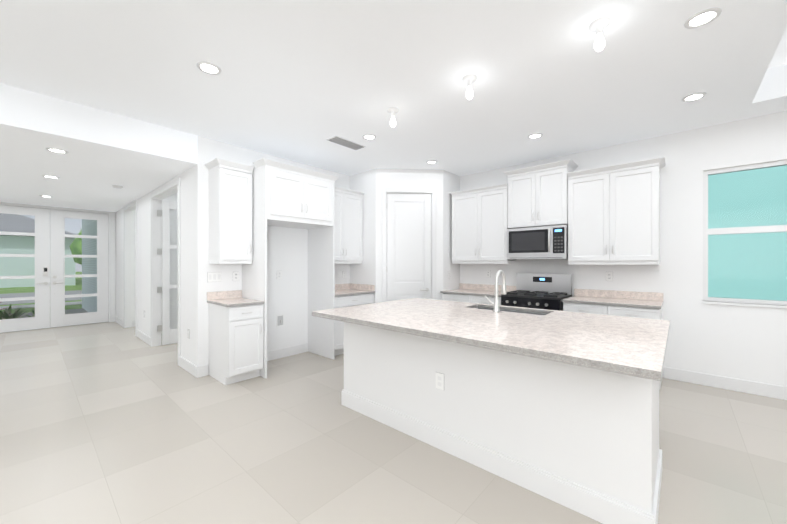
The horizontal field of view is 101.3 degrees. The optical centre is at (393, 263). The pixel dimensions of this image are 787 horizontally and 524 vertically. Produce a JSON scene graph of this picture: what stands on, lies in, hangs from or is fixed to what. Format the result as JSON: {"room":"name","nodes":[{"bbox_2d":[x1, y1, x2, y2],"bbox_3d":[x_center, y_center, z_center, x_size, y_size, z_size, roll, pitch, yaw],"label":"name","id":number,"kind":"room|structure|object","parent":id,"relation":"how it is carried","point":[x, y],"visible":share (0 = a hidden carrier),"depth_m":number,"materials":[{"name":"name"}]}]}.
{"room":"kitchen","nodes":[
{"label":"kitchen","id":0,"kind":"room"},
{"bbox_2d":[17,204,115,315],"bbox_3d":[-7.141,-0.303,7.321,0.150,3.400,9.150,0,0,42],"label":"wall","id":1,"kind":"structure","parent":0,"point":[115,262],"depth_m":7.74,"materials":[{"name":"white paint"}]},
{"bbox_2d":[0,205,49,332],"bbox_3d":[-7.711,0.111,6.597,0.110,2.557,0.946,0,0,42],"label":"front door","id":2,"kind":"structure","parent":1,"relation":"in","point":[24,268],"depth_m":6.70,"materials":[{"name":"white wood"}]},
{"bbox_2d":[0,202,114,321],"bbox_3d":[-7.430,0.052,6.983,0.168,2.690,2.140,0,0,42],"label":"door frame","id":3,"kind":"structure","parent":1,"relation":"attached to","point":[111,215],"depth_m":7.66,"materials":[{"name":"white wood"}]},
{"bbox_2d":[50,209,107,327],"bbox_3d":[-7.080,0.110,7.308,0.110,2.557,0.946,0,0,42],"label":"front door","id":4,"kind":"structure","parent":1,"relation":"in","point":[78,268],"depth_m":7.29,"materials":[{"name":"white wood"}]},
{"bbox_2d":[0,83,197,211],"bbox_3d":[-6.263,-1.609,3.904,5.700,0.780,5.210,0,0,42],"label":"ceiling","id":5,"kind":"structure","parent":0,"point":[136,159],"depth_m":3.74,"materials":[{"name":"white paint"}]},
{"bbox_2d":[42,175,59,178],"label":"recessed light","id":6,"kind":"object","parent":5,"relation":"in","point":[48,176],"depth_m":4.53,"materials":[{"name":"white"}]},
{"bbox_2d":[45,148,68,153],"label":"recessed light","id":7,"kind":"object","parent":5,"relation":"in","point":[56,150],"depth_m":3.48,"materials":[{"name":"white"}]},
{"bbox_2d":[112,185,122,188],"bbox_3d":[-4.346,-1.202,5.083,0.130,0.036,0.130,0,0,42],"label":"smoke detector","id":8,"kind":"object","parent":5,"relation":"attached to","point":[117,186],"visible":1,"depth_m":5.04,"materials":[{"name":"white plastic"}]},
{"bbox_2d":[132,210,134,320],"bbox_3d":[-4.576,-0.305,8.499,0.120,3.400,3.660,0,0,42],"label":"wall","id":9,"kind":"structure","parent":0,"point":[133,212],"depth_m":7.11,"materials":[{"name":"white paint"}]},
{"bbox_2d":[116,166,193,363],"bbox_3d":[-4.538,-0.302,5.938,5.580,3.400,0.120,0,0,42],"label":"wall","id":10,"kind":"structure","parent":0,"point":[187,255],"depth_m":5.66,"materials":[{"name":"white paint"}]},
{"bbox_2d":[115,316,122,326],"bbox_3d":[-6.278,1.329,7.395,1.045,0.135,0.016,0,0,42],"label":"baseboard","id":11,"kind":"structure","parent":10,"relation":"attached to","point":[117,320],"depth_m":7.37,"materials":[{"name":"white wood"}]},
{"bbox_2d":[123,200,136,335],"bbox_3d":[-5.403,0.090,6.614,1.300,2.615,0.018,0,0,42],"label":"door frame","id":12,"kind":"structure","parent":10,"relation":"attached to","point":[133,203],"depth_m":6.38,"materials":[{"name":"white wood"}]},
{"bbox_2d":[136,329,149,344],"bbox_3d":[-4.512,1.331,5.826,1.080,0.135,0.016,0,0,42],"label":"baseboard","id":13,"kind":"structure","parent":10,"relation":"attached to","point":[139,334],"depth_m":5.79,"materials":[{"name":"white wood"}]},
{"bbox_2d":[157,210,161,330],"bbox_3d":[-3.444,0.125,5.008,1.419,2.050,0.063,0,0,42],"label":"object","id":14,"kind":"structure","parent":10,"relation":"in","point":[159,251],"depth_m":5.46,"materials":[{"name":"silver metal"}]},
{"bbox_2d":[150,178,180,365],"bbox_3d":[-3.471,0.117,4.978,1.600,2.565,0.138,0,0,42],"label":"door frame","id":15,"kind":"structure","parent":10,"relation":"attached to","point":[172,188],"depth_m":5.42,"materials":[{"name":"white wood"}]},
{"bbox_2d":[162,200,177,344],"bbox_3d":[-3.700,0.160,5.749,0.052,2.462,0.700,0,0,42],"label":"door","id":16,"kind":"structure","parent":10,"relation":"in","point":[169,280],"depth_m":5.55,"materials":[{"name":"white wood"}]},
{"bbox_2d":[179,356,199,377],"bbox_3d":[-2.654,1.333,4.176,0.691,0.135,0.019,0,0,42],"label":"baseboard","id":17,"kind":"structure","parent":10,"relation":"attached to","point":[185,364],"depth_m":4.12,"materials":[{"name":"white wood"}]},
{"bbox_2d":[161,193,176,324],"bbox_3d":[-3.626,-0.304,7.656,0.120,3.400,3.660,0,0,42],"label":"wall","id":18,"kind":"structure","parent":0,"point":[173,197],"depth_m":6.44,"materials":[{"name":"white paint"}]},
{"bbox_2d":[194,136,349,374],"bbox_3d":[-1.188,-0.301,5.416,0.120,3.400,3.790,0,0,42],"label":"wall","id":19,"kind":"structure","parent":0,"point":[287,256],"depth_m":4.65,"materials":[{"name":"white paint"}]},
{"bbox_2d":[207,272,220,281],"bbox_3d":[-2.273,0.174,4.100,0.008,0.124,0.164,0,0,42],"label":"light switch","id":20,"kind":"object","parent":19,"relation":"attached to","point":[213,276],"depth_m":4.09,"materials":[{"name":"grey plastic"}]},
{"bbox_2d":[204,158,253,263],"bbox_3d":[-2.055,-0.612,4.047,0.398,1.235,0.447,0,0,42],"label":"upper cabinet","id":21,"kind":"object","parent":19,"relation":"attached to","point":[230,212],"visible":1,"depth_m":3.95,"materials":[{"name":"white wood"}]},
{"bbox_2d":[233,272,238,280],"bbox_3d":[-2.097,0.171,4.297,0.008,0.124,0.079,0,0,42],"label":"outlet","id":22,"kind":"object","parent":19,"relation":"attached to","point":[235,274],"depth_m":4.29,"materials":[{"name":"grey plastic"}]},
{"bbox_2d":[277,271,281,278],"bbox_3d":[-1.684,0.170,4.762,0.008,0.124,0.079,0,0,42],"label":"outlet","id":23,"kind":"object","parent":19,"relation":"attached to","point":[279,273],"depth_m":4.76,"materials":[{"name":"grey plastic"}]},
{"bbox_2d":[276,314,283,326],"bbox_3d":[-1.663,0.844,4.762,0.041,0.170,0.120,0,0,42],"label":"outlet","id":24,"kind":"object","parent":19,"relation":"attached to","point":[279,318],"depth_m":4.76,"materials":[{"name":"grey plastic"}]},
{"bbox_2d":[267,343,307,360],"bbox_3d":[-1.694,1.332,4.747,0.016,0.135,1.005,0,0,42],"label":"baseboard","id":25,"kind":"structure","parent":19,"relation":"attached to","point":[293,350],"depth_m":4.85,"materials":[{"name":"white wood"}]},
{"bbox_2d":[335,186,363,263],"bbox_3d":[-0.921,-0.603,5.335,0.383,1.215,0.844,0,0,42],"label":"upper cabinet","id":26,"kind":"object","parent":19,"relation":"attached to","point":[348,226],"visible":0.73,"depth_m":5.32,"materials":[{"name":"white wood"}]},
{"bbox_2d":[0,322,786,523],"bbox_3d":[-1.647,1.453,2.441,14.850,0.100,9.150,0,0,42],"label":"floor","id":27,"kind":"structure","parent":0,"point":[108,423],"depth_m":2.39,"materials":[{"name":"beige tile"}]},
{"bbox_2d":[209,303,262,384],"bbox_3d":[-1.942,0.946,3.986,0.652,0.909,0.406,0,0,42],"label":"base cabinet","id":28,"kind":"object","parent":27,"relation":"on","point":[235,344],"visible":0.96,"depth_m":3.80,"materials":[{"name":"white wood"}]},
{"bbox_2d":[207,290,263,306],"bbox_3d":[-1.954,0.426,3.982,0.638,0.130,0.428,0,0,42],"label":"countertop","id":29,"kind":"structure","parent":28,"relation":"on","point":[228,298],"depth_m":4.03,"materials":[{"name":"stone"}]},
{"bbox_2d":[242,158,339,378],"bbox_3d":[-1.432,0.070,4.514,0.712,2.660,1.161,0,0,42],"label":"tall cabinet","id":30,"kind":"object","parent":27,"relation":"on","point":[287,195],"visible":0.88,"depth_m":4.33,"materials":[{"name":"white wood"}]},
{"bbox_2d":[335,293,373,355],"bbox_3d":[-0.823,0.945,5.245,0.652,0.909,0.838,0,0,42],"label":"base cabinet","id":31,"kind":"object","parent":27,"relation":"on","point":[351,300],"visible":0.31,"depth_m":4.89,"materials":[{"name":"white wood"}]},
{"bbox_2d":[335,283,374,296],"bbox_3d":[-0.826,0.424,5.252,0.638,0.130,0.852,0,0,42],"label":"countertop","id":32,"kind":"structure","parent":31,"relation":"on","point":[347,289],"depth_m":5.46,"materials":[{"name":"stone"}]},
{"bbox_2d":[442,293,500,304],"bbox_3d":[1.372,0.945,5.239,1.021,0.909,0.652,0,0,42],"label":"base cabinet","id":33,"kind":"object","parent":27,"relation":"on","point":[465,298],"visible":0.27,"depth_m":5.03,"materials":[{"name":"white wood"}]},
{"bbox_2d":[440,283,515,296],"bbox_3d":[1.375,0.424,5.245,1.036,0.130,0.638,0,0,42],"label":"countertop","id":34,"kind":"structure","parent":33,"relation":"on","point":[477,289],"depth_m":5.31,"materials":[{"name":"stone"}]},
{"bbox_2d":[312,306,669,523],"bbox_3d":[0.724,0.947,2.855,2.585,0.910,1.640,0,0,42],"label":"kitchen island","id":35,"kind":"object","parent":27,"relation":"on","point":[560,407],"depth_m":2.03,"materials":[{"name":"white"}]},
{"bbox_2d":[312,298,479,325],"bbox_3d":[0.109,0.477,3.401,0.940,0.030,1.640,0,0,42],"label":"island countertop","id":36,"kind":"structure","parent":35,"relation":"on","point":[376,313],"depth_m":3.16,"materials":[{"name":"beige stone"}]},
{"bbox_2d":[384,306,539,341],"bbox_3d":[0.627,0.478,2.673,0.800,0.030,1.240,0,0,42],"label":"island countertop","id":37,"kind":"structure","parent":35,"relation":"on","point":[468,323],"depth_m":2.52,"materials":[{"name":"beige stone"}]},
{"bbox_2d":[485,270,506,311],"bbox_3d":[1.001,0.263,3.160,0.152,0.396,0.228,0,0,42],"label":"island faucet","id":38,"kind":"object","parent":37,"relation":"on","point":[496,298],"visible":1,"depth_m":3.07,"materials":[{"name":"silver metal"}]},
{"bbox_2d":[480,310,669,373],"bbox_3d":[1.375,0.478,2.277,0.845,0.030,1.640,0,0,42],"label":"island countertop","id":39,"kind":"structure","parent":35,"relation":"on","point":[605,340],"depth_m":1.96,"materials":[{"name":"beige stone"}]},
{"bbox_2d":[501,273,571,310],"bbox_3d":[2.026,0.778,4.593,0.770,1.245,0.702,0,0,42],"label":"range","id":40,"kind":"object","parent":27,"relation":"on","point":[543,291],"visible":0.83,"depth_m":4.60,"materials":[{"name":"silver metal"}]},
{"bbox_2d":[563,302,661,389],"bbox_3d":[2.724,0.946,4.037,0.960,0.909,0.652,0,0,42],"label":"base cabinet","id":41,"kind":"object","parent":27,"relation":"on","point":[641,312],"visible":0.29,"depth_m":3.77,"materials":[{"name":"white wood"}]},
{"bbox_2d":[562,289,662,308],"bbox_3d":[2.731,0.426,4.040,0.975,0.130,0.638,0,0,42],"label":"countertop","id":42,"kind":"structure","parent":41,"relation":"on","point":[629,298],"depth_m":4.08,"materials":[{"name":"stone"}]},
{"bbox_2d":[0,0,786,175],"bbox_3d":[-1.641,-1.782,2.331,14.700,0.430,9.000,0,0,42],"label":"ceiling","id":43,"kind":"structure","parent":0,"point":[301,81],"depth_m":2.64,"materials":[{"name":"white paint"}]},
{"bbox_2d":[196,61,220,74],"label":"recessed light","id":44,"kind":"object","parent":43,"relation":"in","point":[206,67],"depth_m":2.58,"materials":[{"name":"white"}]},
{"bbox_2d":[327,136,365,149],"bbox_3d":[-0.611,-1.561,4.213,0.200,0.016,0.500,0,0,42],"label":"ceiling vent","id":45,"kind":"object","parent":43,"relation":"in","point":[345,142],"visible":0.98,"depth_m":4.18,"materials":[{"name":"white metal"}]},
{"bbox_2d":[362,134,375,139],"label":"recessed light","id":46,"kind":"object","parent":43,"relation":"in","point":[367,136],"depth_m":4.00,"materials":[{"name":"white plastic"}]},
{"bbox_2d":[387,107,398,126],"bbox_3d":[-0.005,-1.479,3.299,0.122,0.178,0.122,0,0,33],"label":"pendant","id":47,"kind":"object","parent":43,"relation":"hanging from","point":[393,110],"depth_m":3.28,"materials":[{"name":"white"}]},
{"bbox_2d":[462,74,476,99],"bbox_3d":[0.645,-1.478,2.735,0.122,0.178,0.122,0,0,33],"label":"pendant","id":48,"kind":"object","parent":43,"relation":"hanging from","point":[468,79],"depth_m":2.72,"materials":[{"name":"white"}]},
{"bbox_2d":[527,133,542,138],"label":"recessed light","id":49,"kind":"object","parent":43,"relation":"in","point":[535,135],"depth_m":3.96,"materials":[{"name":"white plastic"}]},
{"bbox_2d":[589,17,610,51],"bbox_3d":[1.347,-1.478,2.111,0.122,0.178,0.122,0,0,33],"label":"pendant","id":50,"kind":"object","parent":43,"relation":"hanging from","point":[598,25],"depth_m":2.09,"materials":[{"name":"white glass"}]},
{"bbox_2d":[682,92,706,101],"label":"recessed light","id":51,"kind":"object","parent":43,"relation":"in","point":[695,96],"depth_m":3.03,"materials":[{"name":"white plastic"}]},
{"bbox_2d":[684,7,721,28],"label":"recessed light","id":52,"kind":"object","parent":43,"relation":"in","point":[703,17],"depth_m":2.05,"materials":[{"name":"white"}]},
{"bbox_2d":[350,169,459,302],"bbox_3d":[0.209,-0.301,5.807,1.450,3.400,1.350,0,0,42],"label":"wall","id":53,"kind":"structure","parent":0,"point":[371,184],"depth_m":5.42,"materials":[{"name":"white paint"}]},
{"bbox_2d":[382,188,435,301],"bbox_3d":[0.262,0.074,5.405,0.910,2.650,0.158,0,0,-3],"label":"pantry door","id":54,"kind":"structure","parent":53,"relation":"in","point":[408,245],"depth_m":5.39,"materials":[{"name":"white wood"}]},
{"bbox_2d":[460,110,786,386],"bbox_3d":[3.484,-0.299,3.900,9.120,3.400,0.150,0,0,42],"label":"wall","id":55,"kind":"structure","parent":0,"point":[748,343],"depth_m":3.80,"materials":[{"name":"white paint"}]},
{"bbox_2d":[449,183,515,263],"bbox_3d":[1.453,-0.603,5.345,1.012,1.215,0.383,0,0,42],"label":"upper cabinet","id":56,"kind":"object","parent":55,"relation":"attached to","point":[479,224],"visible":0.92,"depth_m":5.18,"materials":[{"name":"white wood"}]},
{"bbox_2d":[486,270,490,276],"bbox_3d":[1.605,0.176,5.464,0.079,0.124,0.008,0,0,42],"label":"outlet","id":57,"kind":"object","parent":55,"relation":"attached to","point":[488,272],"depth_m":5.46,"materials":[{"name":"grey plastic"}]},
{"bbox_2d":[503,159,577,228],"bbox_3d":[2.133,-0.958,4.727,0.924,0.855,0.403,0,0,42],"label":"upper cabinet","id":58,"kind":"object","parent":55,"relation":"attached to","point":[537,195],"visible":0.94,"depth_m":4.58,"materials":[{"name":"white wood"}]},
{"bbox_2d":[507,225,567,258],"bbox_3d":[2.118,-0.289,4.710,0.810,0.453,0.449,0,0,42],"label":"microwave","id":59,"kind":"object","parent":58,"relation":"attached to","point":[546,242],"visible":0.98,"depth_m":4.54,"materials":[{"name":"silver metal"}]},
{"bbox_2d":[606,272,612,280],"bbox_3d":[2.890,0.175,4.321,0.079,0.124,0.008,0,0,42],"label":"outlet","id":60,"kind":"object","parent":55,"relation":"attached to","point":[609,276],"depth_m":4.32,"materials":[{"name":"grey plastic"}]},
{"bbox_2d":[567,156,665,264],"bbox_3d":[2.816,-0.597,4.124,0.999,1.225,0.398,0,0,42],"label":"upper cabinet","id":61,"kind":"object","parent":55,"relation":"attached to","point":[613,214],"visible":1,"depth_m":3.99,"materials":[{"name":"white wood"}]},
{"bbox_2d":[664,367,786,399],"bbox_3d":[5.060,1.335,2.390,4.695,0.135,0.016,0,0,42],"label":"baseboard","id":62,"kind":"structure","parent":55,"relation":"attached to","point":[756,388],"depth_m":3.58,"materials":[{"name":"white wood"}]},
{"bbox_2d":[702,160,786,308],"bbox_3d":[4.279,-0.303,3.146,1.850,1.530,0.120,0,0,42],"label":"kitchen window","id":63,"kind":"structure","parent":55,"relation":"in","point":[744,234],"depth_m":3.54,"materials":[{"name":"white"}]}
]}

